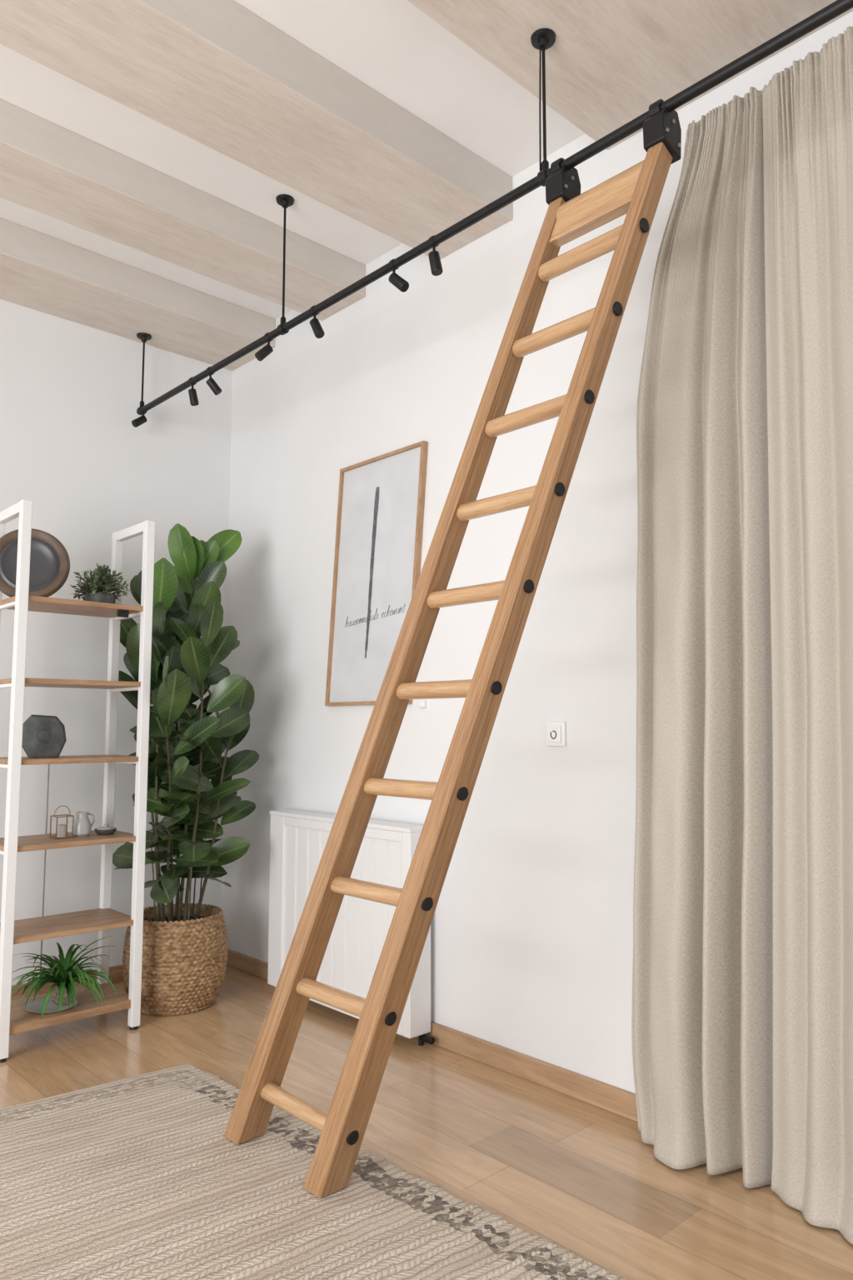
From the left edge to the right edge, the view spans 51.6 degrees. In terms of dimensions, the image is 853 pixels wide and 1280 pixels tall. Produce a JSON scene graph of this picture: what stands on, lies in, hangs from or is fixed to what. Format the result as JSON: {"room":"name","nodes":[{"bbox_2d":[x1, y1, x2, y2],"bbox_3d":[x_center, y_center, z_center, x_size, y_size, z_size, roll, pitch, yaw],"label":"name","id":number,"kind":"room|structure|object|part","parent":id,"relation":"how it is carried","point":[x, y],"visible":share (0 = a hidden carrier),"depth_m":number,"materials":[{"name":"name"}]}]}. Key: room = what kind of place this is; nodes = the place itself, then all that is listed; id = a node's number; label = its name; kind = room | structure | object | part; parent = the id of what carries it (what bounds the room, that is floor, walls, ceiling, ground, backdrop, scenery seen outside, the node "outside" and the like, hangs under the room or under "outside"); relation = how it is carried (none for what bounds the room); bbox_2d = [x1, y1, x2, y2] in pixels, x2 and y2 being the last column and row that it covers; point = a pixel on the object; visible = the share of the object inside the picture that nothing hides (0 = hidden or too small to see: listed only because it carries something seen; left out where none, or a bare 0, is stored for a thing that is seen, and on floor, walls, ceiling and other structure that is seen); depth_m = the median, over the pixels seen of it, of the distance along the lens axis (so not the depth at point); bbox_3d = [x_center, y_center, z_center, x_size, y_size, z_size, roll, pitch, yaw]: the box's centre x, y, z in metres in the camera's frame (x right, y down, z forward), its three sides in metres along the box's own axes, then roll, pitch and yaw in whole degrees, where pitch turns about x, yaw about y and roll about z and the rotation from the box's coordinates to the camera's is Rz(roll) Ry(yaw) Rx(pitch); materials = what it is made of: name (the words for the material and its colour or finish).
{"room":"living room","nodes":[
{"label":"living room","id":0,"kind":"room"},
{"bbox_2d":[0,299,232,985],"bbox_3d":[-2.920,-0.147,3.007,5.000,3.270,0.100,5,-8,-43],"label":"wall","id":1,"kind":"structure","parent":0,"point":[71,447],"depth_m":4.17,"materials":[{"name":"white paint"}]},
{"bbox_2d":[10,964,123,1000],"bbox_3d":[-2.886,1.438,2.805,4.982,0.075,0.018,5,-8,-43],"label":"baseboard","id":2,"kind":"structure","parent":1,"relation":"attached to","point":[116,972],"depth_m":3.92,"materials":[{"name":"brown wood"}]},
{"bbox_2d":[0,217,275,370],"bbox_3d":[-2.742,-1.718,2.967,5.000,0.150,0.420,5,-8,-43],"label":"ceiling beam","id":3,"kind":"structure","parent":1,"relation":"attached to","point":[40,272],"depth_m":4.07,"materials":[{"name":"brown wood"}]},
{"bbox_2d":[0,0,584,319],"bbox_3d":[-0.931,-2.022,1.122,5.100,0.100,5.820,5,-8,-43],"label":"ceiling","id":4,"kind":"structure","parent":0,"point":[393,47],"depth_m":3.02,"materials":[{"name":"paint"}]},
{"bbox_2d":[136,0,852,415],"bbox_3d":[0.169,-1.543,2.689,0.072,0.554,4.666,5,-8,-43],"label":"ladder rail","id":5,"kind":"object","parent":4,"relation":"hanging from","point":[542,39],"visible":0.92,"depth_m":2.51,"materials":[{"name":"black metal"}]},
{"bbox_2d":[131,405,147,427],"bbox_3d":[-1.399,-1.089,4.302,0.075,0.116,0.040,5,-8,-43],"label":"spotlight","id":6,"kind":"object","parent":5,"relation":"attached to","point":[141,420],"visible":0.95,"depth_m":4.29,"materials":[{"name":"black metal"}]},
{"bbox_3d":[-1.399,-1.325,4.355,0.009,0.368,0.009,3,-6,-28],"label":"hanger rod","id":7,"kind":"part","parent":5,"relation":"part of","materials":[{"name":"black metal"}]},
{"bbox_3d":[-1.399,-1.493,4.371,0.072,0.030,0.072,5,-8,-43],"label":"ceiling plate","id":8,"kind":"part","parent":5,"relation":"part of","materials":[{"name":"black metal"}]},
{"bbox_2d":[188,376,199,405],"bbox_3d":[-1.045,-1.116,3.961,0.048,0.128,0.037,-1,-6,5],"label":"spotlight","id":9,"kind":"object","parent":5,"relation":"attached to","point":[192,392],"visible":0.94,"depth_m":3.94,"materials":[{"name":"black metal"}]},
{"bbox_2d":[205,366,221,394],"bbox_3d":[-0.926,-1.129,3.849,0.069,0.124,0.037,1,-6,-13],"label":"spotlight","id":10,"kind":"object","parent":5,"relation":"attached to","point":[211,382],"visible":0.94,"depth_m":3.83,"materials":[{"name":"black metal"}]},
{"bbox_2d":[255,332,273,361],"bbox_3d":[-0.644,-1.164,3.504,0.073,0.120,0.037,2,-6,-23],"label":"spotlight","id":11,"kind":"object","parent":5,"relation":"attached to","point":[267,349],"visible":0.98,"depth_m":3.49,"materials":[{"name":"black metal"}]},
{"bbox_2d":[280,316,285,323],"bbox_3d":[-0.559,-1.243,3.444,0.022,0.036,0.022,5,-8,-43],"label":"bracket","id":12,"kind":"object","parent":5,"relation":"attached to","point":[282,319],"depth_m":3.43,"materials":[{"name":"black metal"}]},
{"bbox_3d":[-0.559,-1.485,3.467,0.009,0.518,0.009,3,-6,-28],"label":"hanger rod","id":13,"kind":"part","parent":5,"relation":"part of","materials":[{"name":"black metal"}]},
{"bbox_3d":[-0.559,-1.728,3.491,0.072,0.030,0.072,5,-8,-43],"label":"ceiling plate","id":14,"kind":"part","parent":5,"relation":"part of","materials":[{"name":"black metal"}]},
{"bbox_2d":[310,305,324,338],"bbox_3d":[-0.406,-1.182,3.277,0.061,0.127,0.037,-4,-7,34],"label":"spotlight","id":15,"kind":"object","parent":5,"relation":"attached to","point":[318,332],"visible":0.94,"depth_m":3.26,"materials":[{"name":"black metal"}]},
{"bbox_2d":[389,258,409,292],"bbox_3d":[-0.092,-1.218,2.948,0.072,0.120,0.038,-3,-6,29],"label":"spotlight","id":16,"kind":"object","parent":5,"relation":"attached to","point":[395,279],"visible":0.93,"depth_m":2.94,"materials":[{"name":"black metal"}]},
{"bbox_2d":[428,235,443,275],"bbox_3d":[0.029,-1.226,2.812,0.039,0.128,0.048,5,-8,-43],"label":"spotlight","id":17,"kind":"object","parent":5,"relation":"attached to","point":[434,257],"visible":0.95,"depth_m":2.80,"materials":[{"name":"black metal"}]},
{"bbox_3d":[0.335,-1.711,2.527,0.072,0.030,0.072,5,-8,-43],"label":"ceiling plate","id":18,"kind":"part","parent":5,"relation":"part of","materials":[{"name":"black metal"}]},
{"bbox_3d":[0.335,-1.522,2.509,0.009,0.408,0.009,-3,-6,32],"label":"hanger rod","id":19,"kind":"part","parent":5,"relation":"part of","materials":[{"name":"black metal"}]},
{"bbox_2d":[541,160,549,169],"bbox_3d":[0.335,-1.334,2.491,0.022,0.036,0.022,5,-8,-43],"label":"bracket","id":20,"kind":"object","parent":5,"relation":"attached to","point":[545,163],"depth_m":2.48,"materials":[{"name":"black metal"}]},
{"bbox_2d":[0,965,852,1279],"bbox_3d":[-0.931,1.333,0.799,5.100,0.100,5.820,5,-8,-43],"label":"floor","id":21,"kind":"structure","parent":0,"point":[579,1176],"depth_m":2.56,"materials":[{"name":"brown wood"}]},
{"bbox_2d":[0,499,154,1062],"bbox_3d":[-1.449,0.517,3.543,0.534,2.050,0.345,5,-8,-43],"label":"open shelf","id":22,"kind":"object","parent":21,"relation":"on","point":[14,1019],"visible":0.94,"depth_m":3.50,"materials":[{"name":"white metal"}]},
{"bbox_3d":[-1.735,0.506,3.487,0.037,2.038,0.037,5,-8,-43],"label":"post","id":23,"kind":"part","parent":22,"relation":"part of","materials":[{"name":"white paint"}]},
{"bbox_3d":[-1.525,0.484,3.263,0.037,2.038,0.037,5,-8,-43],"label":"post","id":24,"kind":"part","parent":22,"relation":"part of","materials":[{"name":"white metal"}]},
{"bbox_2d":[0,528,69,597],"bbox_3d":[-1.599,-0.304,3.551,0.306,0.303,0.068,2,-6,-20],"label":"round plate","id":25,"kind":"object","parent":22,"relation":"on","point":[49,559],"visible":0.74,"depth_m":3.56,"materials":[{"name":"brown wood"}]},
{"bbox_3d":[-1.600,-0.304,3.552,0.226,0.226,0.048,2,-6,-19],"label":"dish","id":26,"kind":"part","parent":25,"relation":"part of","materials":[{"name":"grey ceramic"}]},
{"bbox_2d":[21,714,66,757],"bbox_3d":[-1.515,0.379,3.490,0.169,0.168,0.050,2,-6,-21],"label":"vase","id":27,"kind":"object","parent":22,"relation":"on","point":[43,736],"visible":0.92,"depth_m":3.47,"materials":[{"name":"ceramic"}]},
{"bbox_2d":[24,997,78,1013],"bbox_3d":[-1.450,1.413,3.411,0.192,0.009,0.192,5,-8,-43],"label":"tray","id":28,"kind":"object","parent":22,"relation":"on","point":[35,1007],"visible":0.74,"depth_m":3.39,"materials":[{"name":"grey ceramic"}]},
{"bbox_2d":[10,935,117,1018],"bbox_3d":[-1.393,1.297,3.415,0.406,0.229,0.394,5,-8,-43],"label":"spider plant","id":29,"kind":"object","parent":28,"relation":"on","point":[61,972],"visible":0.99,"depth_m":3.41,"materials":[{"name":"green plant"}]},
{"bbox_3d":[-1.418,1.379,3.445,0.092,0.072,0.091,5,-8,-43],"label":"pot","id":30,"kind":"part","parent":29,"relation":"part of","materials":[{"name":"ceramic"}]},
{"bbox_2d":[49,805,74,839],"bbox_3d":[-1.453,0.723,3.516,0.068,0.126,0.068,5,-8,-43],"label":"candle lantern","id":31,"kind":"object","parent":22,"relation":"on","point":[61,829],"visible":1,"depth_m":3.50,"materials":[{"name":"gold metal"}]},
{"bbox_2d":[57,824,66,837],"bbox_3d":[-1.453,0.759,3.513,0.036,0.048,0.036,5,-8,-43],"label":"candle","id":32,"kind":"object","parent":31,"relation":"on","point":[62,828],"depth_m":3.50,"materials":[{"name":"white wax"}]},
{"bbox_2d":[71,811,94,836],"bbox_3d":[-1.393,0.744,3.570,0.076,0.095,0.076,0,-6,2],"label":"jug","id":33,"kind":"object","parent":22,"relation":"on","point":[82,826],"visible":1,"depth_m":3.55,"materials":[{"name":"ceramic"}]},
{"bbox_3d":[-1.367,0.734,3.596,0.033,0.064,0.008,5,-8,-43],"label":"handle","id":34,"kind":"part","parent":33,"relation":"part of","materials":[{"name":"ceramic"}]},
{"bbox_2d":[69,563,131,603],"bbox_3d":[-1.353,-0.229,3.662,0.240,0.181,0.219,5,-8,-43],"label":"potted plant","id":35,"kind":"object","parent":22,"relation":"on","point":[98,587],"visible":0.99,"depth_m":3.63,"materials":[{"name":"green plant"}]},
{"bbox_3d":[-1.352,-0.163,3.655,0.124,0.050,0.124,5,-8,-43],"label":"pot","id":36,"kind":"part","parent":35,"relation":"part of","materials":[{"name":"stone"}]},
{"bbox_3d":[-1.346,-0.242,3.660,0.210,0.124,0.186,5,-8,-43],"label":"stem","id":37,"kind":"part","parent":35,"relation":"part of","materials":[{"name":"green plant"}]},
{"bbox_2d":[95,823,116,834],"bbox_3d":[-1.318,0.775,3.624,0.086,0.043,0.086,5,-8,-43],"label":"shallow dish","id":38,"kind":"object","parent":22,"relation":"on","point":[106,829],"visible":1,"depth_m":3.60,"materials":[{"name":"ceramic"}]},
{"bbox_3d":[-1.318,0.765,3.625,0.074,0.023,0.074,5,-8,-43],"label":"lid","id":39,"kind":"part","parent":38,"relation":"part of","materials":[{"name":"ceramic"}]},
{"bbox_3d":[-1.372,0.538,3.825,0.037,2.038,0.037,5,-8,-43],"label":"post","id":40,"kind":"part","parent":22,"relation":"part of","materials":[{"name":"white metal"}]},
{"bbox_3d":[-1.162,0.516,3.601,0.037,2.038,0.037,5,-8,-43],"label":"post","id":41,"kind":"part","parent":22,"relation":"part of","materials":[{"name":"white metal"}]},
{"bbox_2d":[122,903,228,1015],"bbox_3d":[-1.089,1.378,3.835,0.442,0.388,0.442,5,-8,-43],"label":"basket","id":42,"kind":"object","parent":21,"relation":"on","point":[185,952],"depth_m":3.67,"materials":[{"name":"brown wicker"}]},
{"bbox_2d":[112,523,259,1015],"bbox_3d":[-1.040,0.522,3.966,0.632,2.118,0.769,5,-8,-43],"label":"rubber plant","id":43,"kind":"object","parent":21,"relation":"on","point":[185,948],"visible":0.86,"depth_m":3.83,"materials":[{"name":"green plant"}]},
{"bbox_3d":[-1.200,1.046,3.873,0.036,0.380,0.008,0,-6,0],"label":"stem","id":44,"kind":"part","parent":43,"relation":"part of","materials":[{"name":"brown plant"}]},
{"bbox_3d":[-1.161,1.038,3.791,0.035,0.380,0.008,5,-8,-43],"label":"stem","id":45,"kind":"part","parent":43,"relation":"part of","materials":[{"name":"brown plant"}]},
{"bbox_3d":[-1.212,0.667,3.948,0.083,1.171,0.128,5,-8,-43],"label":"stem","id":46,"kind":"part","parent":43,"relation":"part of","materials":[{"name":"plant"}]},
{"bbox_3d":[-1.173,0.547,3.853,0.089,1.391,0.043,5,-8,-43],"label":"stem","id":47,"kind":"part","parent":43,"relation":"part of","materials":[{"name":"brown plant"}]},
{"bbox_3d":[-1.100,0.738,3.753,0.125,0.992,0.116,5,-8,-43],"label":"stem","id":48,"kind":"part","parent":43,"relation":"part of","materials":[{"name":"plant"}]},
{"bbox_3d":[-1.096,1.039,3.801,0.028,0.380,0.026,5,-8,-43],"label":"stem","id":49,"kind":"part","parent":43,"relation":"part of","materials":[{"name":"brown plant"}]},
{"bbox_3d":[-1.138,0.584,4.034,0.031,1.351,0.104,3,-6,-27],"label":"stem","id":50,"kind":"part","parent":43,"relation":"part of","materials":[{"name":"brown plant"}]},
{"bbox_3d":[-1.072,0.466,3.955,0.048,1.571,0.037,5,-8,-43],"label":"stem","id":51,"kind":"part","parent":43,"relation":"part of","materials":[{"name":"brown plant"}]},
{"bbox_3d":[-1.005,1.036,3.764,0.007,0.380,0.036,5,-8,-43],"label":"stem","id":52,"kind":"part","parent":43,"relation":"part of","materials":[{"name":"brown plant"}]},
{"bbox_3d":[-0.998,0.614,3.820,0.041,1.251,0.115,5,-8,-43],"label":"stem","id":53,"kind":"part","parent":43,"relation":"part of","materials":[{"name":"plant"}]},
{"bbox_3d":[-1.042,1.057,3.985,0.007,0.380,0.036,-2,-6,19],"label":"stem","id":54,"kind":"part","parent":43,"relation":"part of","materials":[{"name":"brown plant"}]},
{"bbox_3d":[-1.015,1.057,3.990,0.008,0.380,0.036,-3,-6,28],"label":"stem","id":55,"kind":"part","parent":43,"relation":"part of","materials":[{"name":"plant"}]},
{"bbox_3d":[-0.949,0.815,3.921,0.136,0.873,0.092,5,-8,-43],"label":"stem","id":56,"kind":"part","parent":43,"relation":"part of","materials":[{"name":"plant"}]},
{"bbox_2d":[0,1063,627,1279],"bbox_3d":[-0.790,1.327,1.364,2.654,0.017,3.163,5,-8,-43],"label":"rug","id":57,"kind":"object","parent":21,"relation":"on","point":[139,1177],"visible":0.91,"depth_m":2.17,"materials":[{"name":"fabric"}]},
{"bbox_2d":[224,99,681,1198],"bbox_3d":[0.023,0.038,2.377,1.356,2.742,0.281,-2,-6,22],"label":"library ladder","id":58,"kind":"object","parent":57,"relation":"on","point":[636,192],"visible":0.98,"depth_m":2.29,"materials":[{"name":"brown wood"}]},
{"bbox_2d":[220,10,852,1093],"bbox_3d":[0.896,-0.181,2.659,0.100,3.270,5.820,5,-8,-43],"label":"wall","id":59,"kind":"structure","parent":0,"point":[532,925],"depth_m":3.28,"materials":[{"name":"white paint"}]},
{"bbox_2d":[0,99,365,320],"bbox_3d":[-2.213,-1.773,2.404,5.000,0.150,0.330,5,-8,-43],"label":"ceiling beam","id":60,"kind":"structure","parent":59,"relation":"attached to","point":[48,168],"depth_m":3.39,"materials":[{"name":"brown wood"}]},
{"bbox_2d":[0,0,512,259],"bbox_3d":[-1.640,-1.822,1.792,5.000,0.170,0.410,5,-8,-43],"label":"ceiling beam","id":61,"kind":"structure","parent":59,"relation":"attached to","point":[217,74],"depth_m":2.75,"materials":[{"name":"brown wood"}]},
{"bbox_2d":[267,809,434,1045],"bbox_3d":[-0.327,1.152,3.670,0.139,0.811,0.997,5,-8,-43],"label":"radiator","id":62,"kind":"object","parent":59,"relation":"attached to","point":[298,838],"visible":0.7,"depth_m":3.56,"materials":[{"name":"white metal"}]},
{"bbox_3d":[-0.351,1.136,3.634,0.025,0.685,0.795,5,-8,-43],"label":"fluted panel","id":63,"kind":"part","parent":62,"relation":"part of","materials":[{"name":"white paint"}]},
{"bbox_2d":[325,440,428,705],"bbox_3d":[-0.224,-0.257,3.777,0.028,1.065,0.650,5,-8,-43],"label":"framed print","id":64,"kind":"object","parent":59,"relation":"attached to","point":[377,558],"visible":1,"depth_m":3.78,"materials":[{"name":"white paper"}]},
{"bbox_2d":[418,700,426,707],"bbox_3d":[-0.018,0.255,3.513,0.019,0.030,0.034,5,-8,-43],"label":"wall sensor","id":65,"kind":"object","parent":59,"relation":"attached to","point":[422,703],"visible":1,"depth_m":3.50,"materials":[{"name":"white plastic"}]},
{"bbox_2d":[226,949,638,1122],"bbox_3d":[0.887,1.402,2.430,0.018,0.075,5.720,5,-8,-43],"label":"baseboard","id":66,"kind":"structure","parent":59,"relation":"attached to","point":[612,1098],"depth_m":3.00,"materials":[{"name":"brown wood"}]},
{"bbox_2d":[545,721,566,746],"bbox_3d":[0.440,0.320,3.013,0.020,0.084,0.080,5,-8,-43],"label":"wall switch","id":67,"kind":"object","parent":59,"relation":"attached to","point":[556,731],"visible":1,"depth_m":3.00,"materials":[{"name":"white plastic"}]},
{"bbox_2d":[407,0,852,149],"bbox_3d":[-0.896,-1.928,1.002,5.000,0.110,0.910,5,-8,-43],"label":"ceiling beam","id":68,"kind":"structure","parent":59,"relation":"attached to","point":[608,61],"depth_m":2.54,"materials":[{"name":"brown wood"}]},
{"bbox_3d":[1.258,-1.526,2.303,0.031,0.012,1.020,5,-8,-43],"label":"curtain rod","id":69,"kind":"object","parent":59,"relation":"attached to","visible":0},
{"bbox_2d":[631,86,773,1188],"bbox_3d":[0.770,-0.064,2.527,0.151,3.000,0.555,5,-8,-43],"label":"curtain","id":70,"kind":"object","parent":69,"relation":"hanging from","point":[702,1012],"visible":0.89,"depth_m":2.48,"materials":[{"name":"fabric"}]},
{"bbox_2d":[762,26,852,1244],"bbox_3d":[1.181,-0.107,2.079,0.156,3.001,0.897,5,-8,-43],"label":"curtain","id":71,"kind":"object","parent":69,"relation":"hanging from","point":[807,106],"visible":1,"depth_m":2.27,"materials":[{"name":"fabric"}]}
]}

